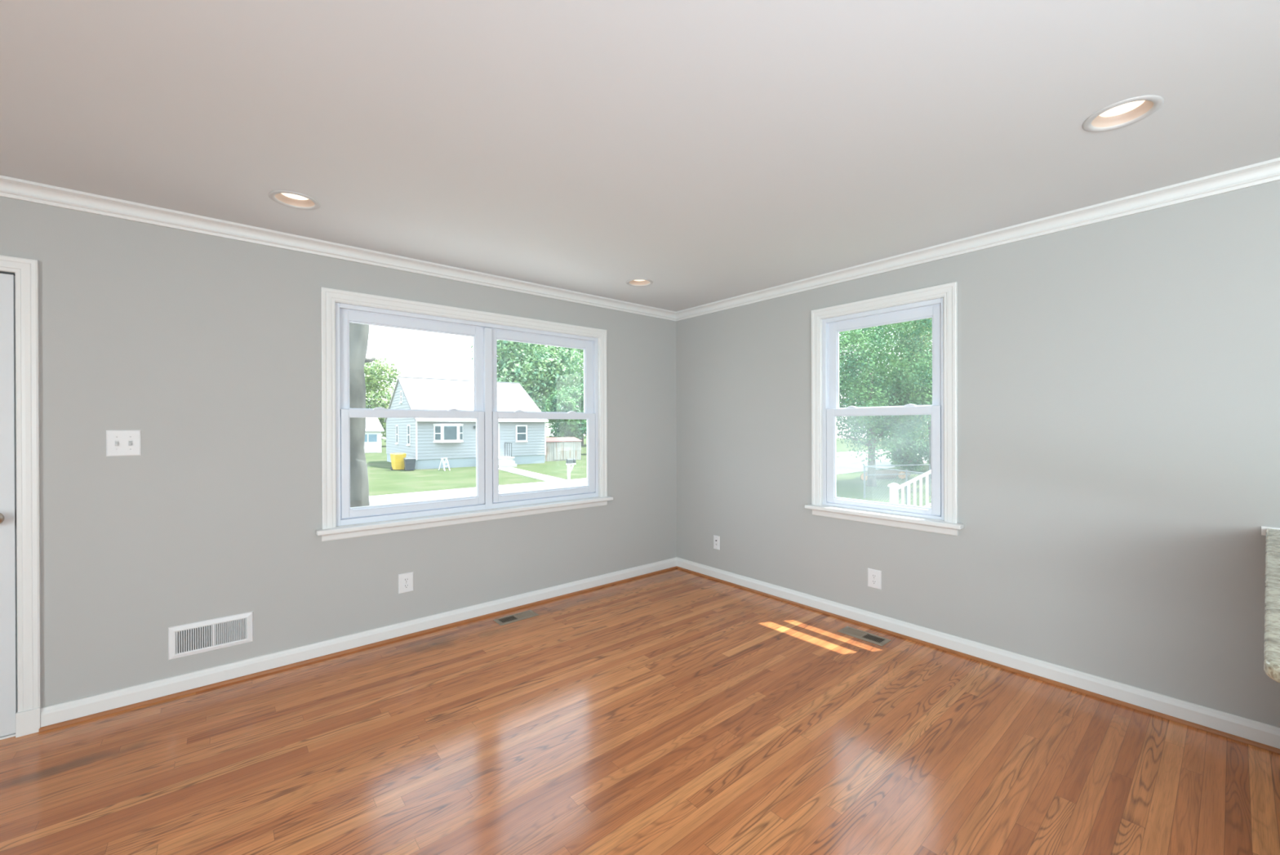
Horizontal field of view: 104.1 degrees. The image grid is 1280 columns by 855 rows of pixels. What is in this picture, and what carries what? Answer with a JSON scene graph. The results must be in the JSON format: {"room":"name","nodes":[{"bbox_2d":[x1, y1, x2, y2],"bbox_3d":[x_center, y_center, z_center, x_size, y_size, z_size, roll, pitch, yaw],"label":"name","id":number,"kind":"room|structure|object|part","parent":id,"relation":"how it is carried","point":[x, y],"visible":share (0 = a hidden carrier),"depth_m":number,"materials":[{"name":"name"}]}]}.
{"room":"empty living room","nodes":[
{"label":"empty living room","id":0,"kind":"room"},
{"bbox_2d":[0,196,676,706],"bbox_3d":[-2.370,0.021,2.599,7.240,2.770,0.120,0,0,-40],"label":"wall","id":1,"kind":"structure","parent":0,"point":[208,347],"depth_m":2.67,"materials":[{"name":"paint"}]},
{"bbox_2d":[0,254,41,739],"bbox_3d":[-3.100,0.308,1.944,1.006,2.106,0.185,0,0,-40],"label":"door","id":2,"kind":"structure","parent":1,"relation":"in","point":[20,706],"depth_m":2.20,"materials":[{"name":"white paint"}]},
{"bbox_3d":[-2.780,0.396,2.137,0.062,0.062,0.069,0,0,-40],"label":"knob","id":3,"kind":"part","parent":2,"relation":"part of","materials":[{"name":"silver metal"}]},
{"bbox_2d":[106,430,141,456],"bbox_3d":[-2.490,0.075,2.408,0.117,0.125,0.018,0,0,-40],"label":"light switch","id":4,"kind":"object","parent":1,"relation":"attached to","point":[118,442],"visible":1,"depth_m":2.41,"materials":[{"name":"white plastic"}]},
{"bbox_2d":[168,611,253,659],"bbox_3d":[-2.244,1.088,2.620,0.338,0.165,0.008,0,0,-40],"label":"air vent","id":5,"kind":"object","parent":1,"relation":"in","point":[194,637],"visible":1,"depth_m":2.61,"materials":[{"name":"white plastic"}]},
{"bbox_2d":[0,175,675,320],"bbox_3d":[-2.318,-1.046,2.532,7.000,0.076,0.050,0,0,-40],"label":"crown molding","id":6,"kind":"structure","parent":1,"relation":"attached to","point":[10,187],"depth_m":2.78,"materials":[{"name":"white paint"}]},
{"bbox_2d":[38,565,676,732],"bbox_3d":[-1.162,1.341,3.501,3.963,0.017,0.013,0,0,-40],"label":"trim","id":7,"kind":"structure","parent":1,"relation":"attached to","point":[325,656],"depth_m":2.85,"materials":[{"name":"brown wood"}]},
{"bbox_2d":[40,556,676,726],"bbox_3d":[-1.165,1.301,3.519,3.982,0.097,0.019,0,0,-40],"label":"baseboard","id":8,"kind":"structure","parent":1,"relation":"attached to","point":[70,709],"depth_m":2.87,"materials":[{"name":"white paint"}]},
{"bbox_2d":[398,571,413,593],"bbox_3d":[-1.514,1.005,3.233,0.091,0.125,0.008,0,0,-40],"label":"wall outlet","id":9,"kind":"object","parent":1,"relation":"attached to","point":[406,580],"visible":1,"depth_m":3.23,"materials":[{"name":"white plastic"}]},
{"bbox_2d":[403,582,408,587],"bbox_3d":[-1.512,1.024,3.232,0.034,0.028,0.003,0,0,-40],"label":"socket","id":10,"kind":"object","parent":9,"relation":"attached to","point":[405,584],"depth_m":3.23,"materials":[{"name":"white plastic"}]},
{"bbox_2d":[403,577,408,582],"bbox_3d":[-1.512,0.986,3.231,0.034,0.028,0.003,0,0,-40],"label":"socket","id":11,"kind":"object","parent":9,"relation":"attached to","point":[405,579],"depth_m":3.23,"materials":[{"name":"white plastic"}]},
{"bbox_2d":[315,287,613,541],"bbox_3d":[-1.102,-0.080,3.624,2.129,1.491,0.188,0,0,-40],"label":"window","id":12,"kind":"structure","parent":1,"relation":"in","point":[339,308],"depth_m":3.49,"materials":[{"name":"white paint"}]},
{"bbox_3d":[-1.493,-0.394,3.336,0.894,0.650,0.031,0,0,-40],"label":"sash","id":13,"kind":"part","parent":12,"relation":"part of","materials":[{"name":"white plastic"}]},
{"bbox_3d":[-1.466,0.217,3.308,0.894,0.660,0.039,0,0,-40],"label":"sash","id":14,"kind":"part","parent":12,"relation":"part of","materials":[{"name":"white plastic"}]},
{"bbox_3d":[-0.756,-0.397,3.955,0.901,0.650,0.031,0,0,-40],"label":"sash","id":15,"kind":"part","parent":12,"relation":"part of","materials":[{"name":"white plastic"}]},
{"bbox_3d":[-0.729,0.214,3.926,0.901,0.660,0.039,0,0,-40],"label":"sash","id":16,"kind":"part","parent":12,"relation":"part of","materials":[{"name":"white plastic"}]},
{"bbox_2d":[0,0,1279,311],"bbox_3d":[-0.084,-1.087,-0.129,7.000,0.001,7.000,0,0,-40],"label":"ceiling","id":17,"kind":"structure","parent":0,"point":[704,151],"depth_m":1.75,"materials":[{"name":"paint"}]},
{"bbox_2d":[268,190,320,209],"bbox_3d":[-1.650,-1.109,2.389,0.206,0.056,0.206,0,0,-40],"label":"recessed light","id":18,"kind":"object","parent":17,"relation":"in","point":[291,199],"visible":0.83,"depth_m":2.42,"materials":[{"name":"white metal"}]},
{"bbox_2d":[626,278,653,286],"bbox_3d":[-0.004,-1.116,3.769,0.206,0.056,0.206,0,0,-40],"label":"recessed light","id":19,"kind":"object","parent":17,"relation":"in","point":[635,282],"visible":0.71,"depth_m":3.81,"materials":[{"name":"white metal"}]},
{"bbox_2d":[1082,94,1164,132],"bbox_3d":[1.687,-1.118,1.749,0.206,0.056,0.206,0,0,-40],"label":"recessed light","id":20,"kind":"object","parent":17,"relation":"in","point":[1127,112],"visible":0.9,"depth_m":1.77,"materials":[{"name":"white metal"}]},
{"bbox_2d":[0,568,1279,854],"bbox_3d":[-0.076,1.378,-0.125,7.000,0.050,7.000,0,0,-40],"label":"floor","id":21,"kind":"structure","parent":0,"point":[676,711],"depth_m":2.04,"materials":[{"name":"brown wood"}]},
{"bbox_2d":[493,609,538,625],"bbox_3d":[-0.878,1.346,3.545,0.292,0.006,0.132,0,0,-40],"label":"floor vent","id":22,"kind":"object","parent":21,"relation":"in","point":[529,613],"visible":1,"depth_m":3.53,"materials":[{"name":"metal"}]},
{"bbox_2d":[837,626,890,645],"bbox_3d":[1.442,1.339,3.218,0.132,0.006,0.292,0,0,-40],"label":"floor vent","id":23,"kind":"object","parent":21,"relation":"in","point":[848,630],"visible":1,"depth_m":3.21,"materials":[{"name":"metal"}]},
{"bbox_3d":[2.280,0.900,1.056,1.830,0.887,0.522,0,0,-40],"label":"cabinet","id":24,"kind":"object","parent":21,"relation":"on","visible":0},
{"bbox_2d":[1261,525,1279,683],"bbox_3d":[2.132,0.437,1.182,1.930,0.038,0.861,0,0,-40],"label":"countertop","id":25,"kind":"structure","parent":24,"relation":"on","point":[1272,596],"depth_m":1.21,"materials":[{"name":"stone"}]},
{"bbox_2d":[675,179,1279,727],"bbox_3d":[2.684,0.005,2.116,0.120,2.770,7.120,0,0,-40],"label":"wall","id":26,"kind":"structure","parent":0,"point":[1118,379],"depth_m":2.57,"materials":[{"name":"paint"}]},
{"bbox_2d":[713,534,719,549],"bbox_3d":[0.674,1.016,4.412,0.013,0.120,0.070,0,0,-40],"label":"cable plate","id":27,"kind":"object","parent":26,"relation":"attached to","point":[716,538],"visible":1,"depth_m":4.41,"materials":[{"name":"white plastic"}]},
{"bbox_2d":[867,568,881,589],"bbox_3d":[1.571,1.014,3.348,0.008,0.125,0.091,0,0,-40],"label":"wall outlet","id":28,"kind":"object","parent":26,"relation":"attached to","point":[874,576],"visible":1,"depth_m":3.34,"materials":[{"name":"white plastic"}]},
{"bbox_2d":[804,281,964,535],"bbox_3d":[1.607,-0.109,3.352,0.188,1.507,1.014,0,0,-40],"label":"window","id":29,"kind":"structure","parent":26,"relation":"in","point":[940,302],"depth_m":3.24,"materials":[{"name":"white paint"}]},
{"bbox_3d":[1.627,-0.112,3.369,0.088,1.355,0.804,0,0,-40],"label":"frame","id":30,"kind":"part","parent":29,"relation":"part of","materials":[{"name":"white plastic"}]},
{"bbox_3d":[1.603,0.202,3.345,0.039,0.671,0.748,0,0,-40],"label":"sash","id":31,"kind":"part","parent":29,"relation":"part of","materials":[{"name":"white plastic"}]},
{"bbox_3d":[1.631,-0.420,3.369,0.031,0.669,0.748,0,0,-40],"label":"sash","id":32,"kind":"part","parent":29,"relation":"part of","materials":[{"name":"white plastic"}]},
{"bbox_2d":[675,157,1279,320],"bbox_3d":[2.577,-1.061,2.105,0.050,0.076,7.000,0,0,-40],"label":"crown molding","id":33,"kind":"structure","parent":26,"relation":"attached to","point":[1266,171],"depth_m":2.66,"materials":[{"name":"white paint"}]},
{"bbox_2d":[676,556,1279,748],"bbox_3d":[2.597,1.292,2.119,0.019,0.097,7.000,0,0,-40],"label":"baseboard","id":34,"kind":"structure","parent":26,"relation":"attached to","point":[1259,731],"depth_m":2.67,"materials":[{"name":"white paint"}]},
{"bbox_2d":[676,565,1279,753],"bbox_3d":[2.591,1.332,2.102,0.013,0.017,6.981,0,0,-40],"label":"trim","id":35,"kind":"structure","parent":26,"relation":"attached to","point":[1208,729],"depth_m":2.67,"materials":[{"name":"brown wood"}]},
{"label":"outside","id":36,"kind":"structure","parent":0,"visible":0},
{"bbox_2d":[364,435,931,507],"bbox_3d":[-14.488,2.528,38.044,160.000,0.300,150.000,0,0,-40],"label":"lawn","id":37,"kind":"structure","parent":36,"point":[382,480],"depth_m":23.57,"materials":[{"name":"green plant"}]},
{"bbox_2d":[349,322,375,506],"bbox_3d":[-4.953,-3.133,7.899,5.126,11.134,4.396,0,0,23],"label":"tree","id":38,"kind":"object","parent":37,"relation":"on","point":[358,333],"visible":0.02,"depth_m":7.30,"materials":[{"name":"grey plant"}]},
{"bbox_2d":[364,417,384,453],"bbox_3d":[-28.220,0.592,48.714,4.500,3.620,6.500,0,0,-40],"label":"garage","id":39,"kind":"structure","parent":37,"relation":"on","point":[372,443],"depth_m":47.39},
{"bbox_3d":[-25.953,1.399,46.679,2.550,1.900,0.050,0,0,-40],"label":"door","id":40,"kind":"part","parent":39,"relation":"part of","materials":[{"name":"white"}]},
{"bbox_3d":[-25.273,0.995,47.212,0.700,0.700,0.020,0,0,-40],"label":"pane","id":41,"kind":"part","parent":39,"relation":"part of","materials":[{"name":"blue glass"}]},
{"bbox_2d":[364,355,400,441],"bbox_3d":[-34.631,-3.285,61.970,12.564,11.366,11.586,0,0,6],"label":"tree","id":42,"kind":"object","parent":37,"relation":"on","point":[372,380],"visible":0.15,"depth_m":60.94,"materials":[{"name":"green plant"}]},
{"bbox_2d":[390,453,406,470],"bbox_3d":[-13.592,1.919,28.057,0.752,0.950,0.648,0,0,42],"label":"recycling bin","id":43,"kind":"object","parent":37,"relation":"on","point":[397,459],"visible":0.94,"depth_m":27.82,"materials":[{"name":"yellow plastic"}]},
{"bbox_3d":[-13.575,1.474,28.039,0.702,0.060,0.648,0,0,42],"label":"lid","id":44,"kind":"part","parent":43,"relation":"part of","materials":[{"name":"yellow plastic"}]},
{"bbox_2d":[403,457,416,470],"bbox_3d":[-12.773,2.032,27.699,0.574,0.720,0.685,0,0,-32],"label":"trash bin","id":45,"kind":"object","parent":37,"relation":"on","point":[409,462],"visible":1,"depth_m":27.47,"materials":[{"name":"grey plastic"}]},
{"bbox_2d":[438,457,449,470],"bbox_3d":[-10.938,2.043,27.903,0.640,0.685,0.340,0,0,38],"label":"step stool","id":46,"kind":"object","parent":37,"relation":"on","point":[444,464],"visible":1,"depth_m":27.87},
{"bbox_2d":[383,376,548,469],"bbox_3d":[-11.678,-0.398,33.675,8.244,5.750,10.820,0,0,-37],"label":"house","id":47,"kind":"structure","parent":37,"relation":"on","point":[428,440],"depth_m":31.38,"materials":[{"name":"blue wood"}]},
{"bbox_3d":[-13.816,0.436,29.828,0.012,1.110,0.550,0,0,-37],"label":"pane","id":48,"kind":"part","parent":47,"relation":"part of","materials":[{"name":"white"}]},
{"bbox_3d":[-11.692,0.116,28.893,0.340,0.380,0.022,0,0,10],"label":"pane","id":49,"kind":"part","parent":47,"relation":"part of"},
{"bbox_3d":[-11.691,0.541,28.894,0.340,0.350,0.022,0,0,10],"label":"pane","id":50,"kind":"part","parent":47,"relation":"part of","materials":[{"name":"blue glass"}]},
{"bbox_3d":[-11.062,0.319,29.142,0.730,0.790,0.022,0,0,-37],"label":"pane","id":51,"kind":"part","parent":47,"relation":"part of","materials":[{"name":"blue glass"}]},
{"bbox_3d":[-10.648,0.111,29.704,0.022,0.380,0.340,0,0,6],"label":"pane","id":52,"kind":"part","parent":47,"relation":"part of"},
{"bbox_3d":[-9.167,0.784,31.016,0.900,2.060,0.070,0,0,-37],"label":"door","id":53,"kind":"part","parent":47,"relation":"part of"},
{"bbox_3d":[-8.186,1.379,31.048,0.044,0.862,1.120,0,0,-37],"label":"porch railing","id":54,"kind":"part","parent":47,"relation":"part of","materials":[{"name":"black metal"}]},
{"bbox_3d":[-7.638,0.372,32.167,0.670,0.950,0.012,0,0,-37],"label":"pane","id":55,"kind":"part","parent":47,"relation":"part of","materials":[{"name":"blue glass"}]},
{"bbox_2d":[467,339,583,426],"bbox_3d":[-10.434,-4.762,47.691,9.549,14.278,10.510,0,0,31],"label":"tree","id":56,"kind":"object","parent":37,"relation":"on","point":[553,361],"visible":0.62,"depth_m":45.39,"materials":[{"name":"green plant"}]},
{"bbox_2d":[514,343,583,445],"bbox_3d":[-9.439,-6.349,62.192,14.881,17.380,11.445,0,0,-28],"label":"tree","id":57,"kind":"object","parent":37,"relation":"on","point":[580,352],"visible":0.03,"depth_m":59.51,"materials":[{"name":"green plant"}]},
{"bbox_2d":[544,436,582,461],"bbox_3d":[-6.140,1.534,36.464,3.070,1.640,2.360,0,0,-37],"label":"garden shed","id":58,"kind":"object","parent":37,"relation":"on","point":[557,448],"visible":0.82,"depth_m":35.62,"materials":[{"name":"grey wood"}]},
{"bbox_3d":[-5.765,1.675,35.353,0.710,1.200,0.035,0,0,-37],"label":"door","id":59,"kind":"part","parent":58,"relation":"part of","materials":[{"name":"grey wood"}]},
{"bbox_3d":[-5.175,1.672,35.798,0.710,1.200,0.035,0,0,-37],"label":"door","id":60,"kind":"part","parent":58,"relation":"part of","materials":[{"name":"grey wood"}]},
{"bbox_2d":[542,382,586,439],"bbox_3d":[-5.528,-0.805,42.821,5.142,6.323,4.230,0,0,-40],"label":"dense tree","id":61,"kind":"object","parent":37,"relation":"on","point":[567,401],"visible":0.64,"depth_m":41.72,"materials":[{"name":"green plant"}]},
{"bbox_2d":[565,458,576,479],"bbox_3d":[-3.155,1.900,22.816,0.460,0.939,0.160,0,0,-40],"label":"mailbox","id":62,"kind":"object","parent":37,"relation":"on","point":[568,461],"visible":0.97,"depth_m":22.73,"materials":[{"name":"white plastic"}]},
{"bbox_2d":[860,471,867,480],"bbox_3d":[10.037,2.158,22.205,0.340,0.340,0.908,0,0,30],"label":"shrub","id":63,"kind":"object","parent":37,"relation":"on","point":[862,474],"visible":0.44,"depth_m":21.85,"materials":[{"name":"green plant"}]},
{"bbox_2d":[835,317,932,486],"bbox_3d":[8.978,-1.845,20.039,6.320,8.362,6.768,0,0,2],"label":"tree","id":64,"kind":"object","parent":37,"relation":"on","point":[877,394],"visible":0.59,"depth_m":18.68,"materials":[{"name":"green plant"}]},
{"bbox_2d":[840,321,932,466],"bbox_3d":[16.396,-3.985,29.955,10.280,12.656,10.888,0,0,-40],"label":"tree","id":65,"kind":"object","parent":37,"relation":"on","point":[873,331],"visible":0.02,"depth_m":29.57,"materials":[{"name":"green plant"}]},
{"bbox_2d":[875,470,897,479],"bbox_3d":[11.028,2.124,22.580,1.008,0.400,0.400,0,0,-5],"label":"hedge","id":66,"kind":"object","parent":37,"relation":"on","point":[879,471],"visible":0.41,"depth_m":22.42,"materials":[{"name":"green plant"}]},
{"bbox_2d":[863,463,931,506],"bbox_3d":[9.528,1.792,13.170,2.647,1.110,7.701,0,0,-12],"label":"fence","id":67,"kind":"object","parent":37,"relation":"on","point":[906,471],"visible":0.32,"depth_m":15.89,"materials":[{"name":"metal"}]},
{"bbox_3d":[7.451,1.792,16.574,0.055,1.110,0.055,0,0,-12],"label":"post","id":68,"kind":"part","parent":67,"relation":"part of","materials":[{"name":"metal"}]},
{"bbox_3d":[8.267,1.292,12.862,0.032,0.032,7.600,0,0,-12],"label":"rail","id":69,"kind":"part","parent":67,"relation":"part of","materials":[{"name":"metal"}]},
{"bbox_3d":[7.859,1.794,14.719,0.044,1.110,0.044,0,0,-12],"label":"post","id":70,"kind":"part","parent":67,"relation":"part of","materials":[{"name":"metal"}]},
{"bbox_2d":[897,470,910,479],"bbox_3d":[12.077,2.140,22.808,0.360,0.360,0.908,0,0,40],"label":"shrub","id":71,"kind":"object","parent":37,"relation":"on","point":[904,472],"visible":0.59,"depth_m":22.47,"materials":[{"name":"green plant"}]},
{"bbox_2d":[880,415,929,471],"bbox_3d":[14.495,1.183,26.591,3.007,3.900,2.343,0,0,-29],"label":"shrub","id":72,"kind":"object","parent":37,"relation":"on","point":[912,454],"visible":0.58,"depth_m":26.18,"materials":[{"name":"green plant"}]},
{"bbox_2d":[888,469,931,506],"bbox_3d":[4.835,0.966,7.242,0.136,2.815,2.368,0,0,-40],"label":"stair railing","id":73,"kind":"object","parent":37,"relation":"on","point":[894,487],"visible":0.24,"depth_m":7.85,"materials":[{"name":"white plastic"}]},
{"bbox_3d":[4.120,1.661,8.098,0.100,1.425,0.100,0,0,-40],"label":"newel post","id":74,"kind":"part","parent":73,"relation":"part of","materials":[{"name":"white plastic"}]},
{"bbox_3d":[4.839,0.336,7.234,0.070,1.342,2.150,0,0,-40],"label":"rail","id":75,"kind":"part","parent":73,"relation":"part of","materials":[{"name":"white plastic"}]},
{"bbox_3d":[4.841,0.838,7.235,0.044,1.337,2.150,0,0,-40],"label":"rail","id":76,"kind":"part","parent":73,"relation":"part of","materials":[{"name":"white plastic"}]},
{"bbox_2d":[888,318,932,478],"bbox_3d":[13.516,-2.571,22.680,3.901,9.785,4.207,0,0,-36],"label":"slender tree","id":77,"kind":"object","parent":37,"relation":"on","point":[929,428],"visible":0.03,"depth_m":22.70,"materials":[{"name":"green plant"}]},
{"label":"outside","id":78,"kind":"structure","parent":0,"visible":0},
{"bbox_2d":[835,447,929,456],"bbox_3d":[25.085,2.220,48.450,26.000,0.020,3.950,0,0,-40],"label":"driveway","id":79,"kind":"structure","parent":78,"point":[845,453],"depth_m":42.88,"materials":[{"name":"concrete"}]},
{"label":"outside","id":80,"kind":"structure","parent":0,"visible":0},
{"bbox_2d":[498,466,566,481],"bbox_3d":[-5.754,2.358,25.502,0.989,0.030,8.681,0,0,-32],"label":"path","id":81,"kind":"structure","parent":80,"point":[525,473],"depth_m":24.72,"materials":[{"name":"concrete"}]},
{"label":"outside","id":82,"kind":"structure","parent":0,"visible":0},
{"bbox_2d":[369,453,894,502],"bbox_3d":[-1.484,2.335,22.554,160.000,0.060,1.550,0,0,-40],"label":"road","id":83,"kind":"structure","parent":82,"point":[450,492],"depth_m":18.52,"materials":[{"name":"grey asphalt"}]},
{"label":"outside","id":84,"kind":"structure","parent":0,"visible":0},
{"bbox_2d":[376,453,928,504],"bbox_3d":[0.557,2.357,20.122,160.000,0.012,4.800,0,0,-40],"label":"street","id":85,"kind":"structure","parent":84,"point":[846,466],"depth_m":27.58,"materials":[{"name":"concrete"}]},
{"bbox_2d":[368,495,376,505],"bbox_3d":[-8.302,1.674,10.857,4.446,1.450,1.770,0,0,-40],"label":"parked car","id":86,"kind":"object","parent":85,"relation":"on","point":[371,502],"visible":0.04,"depth_m":11.55,"materials":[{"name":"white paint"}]}
]}

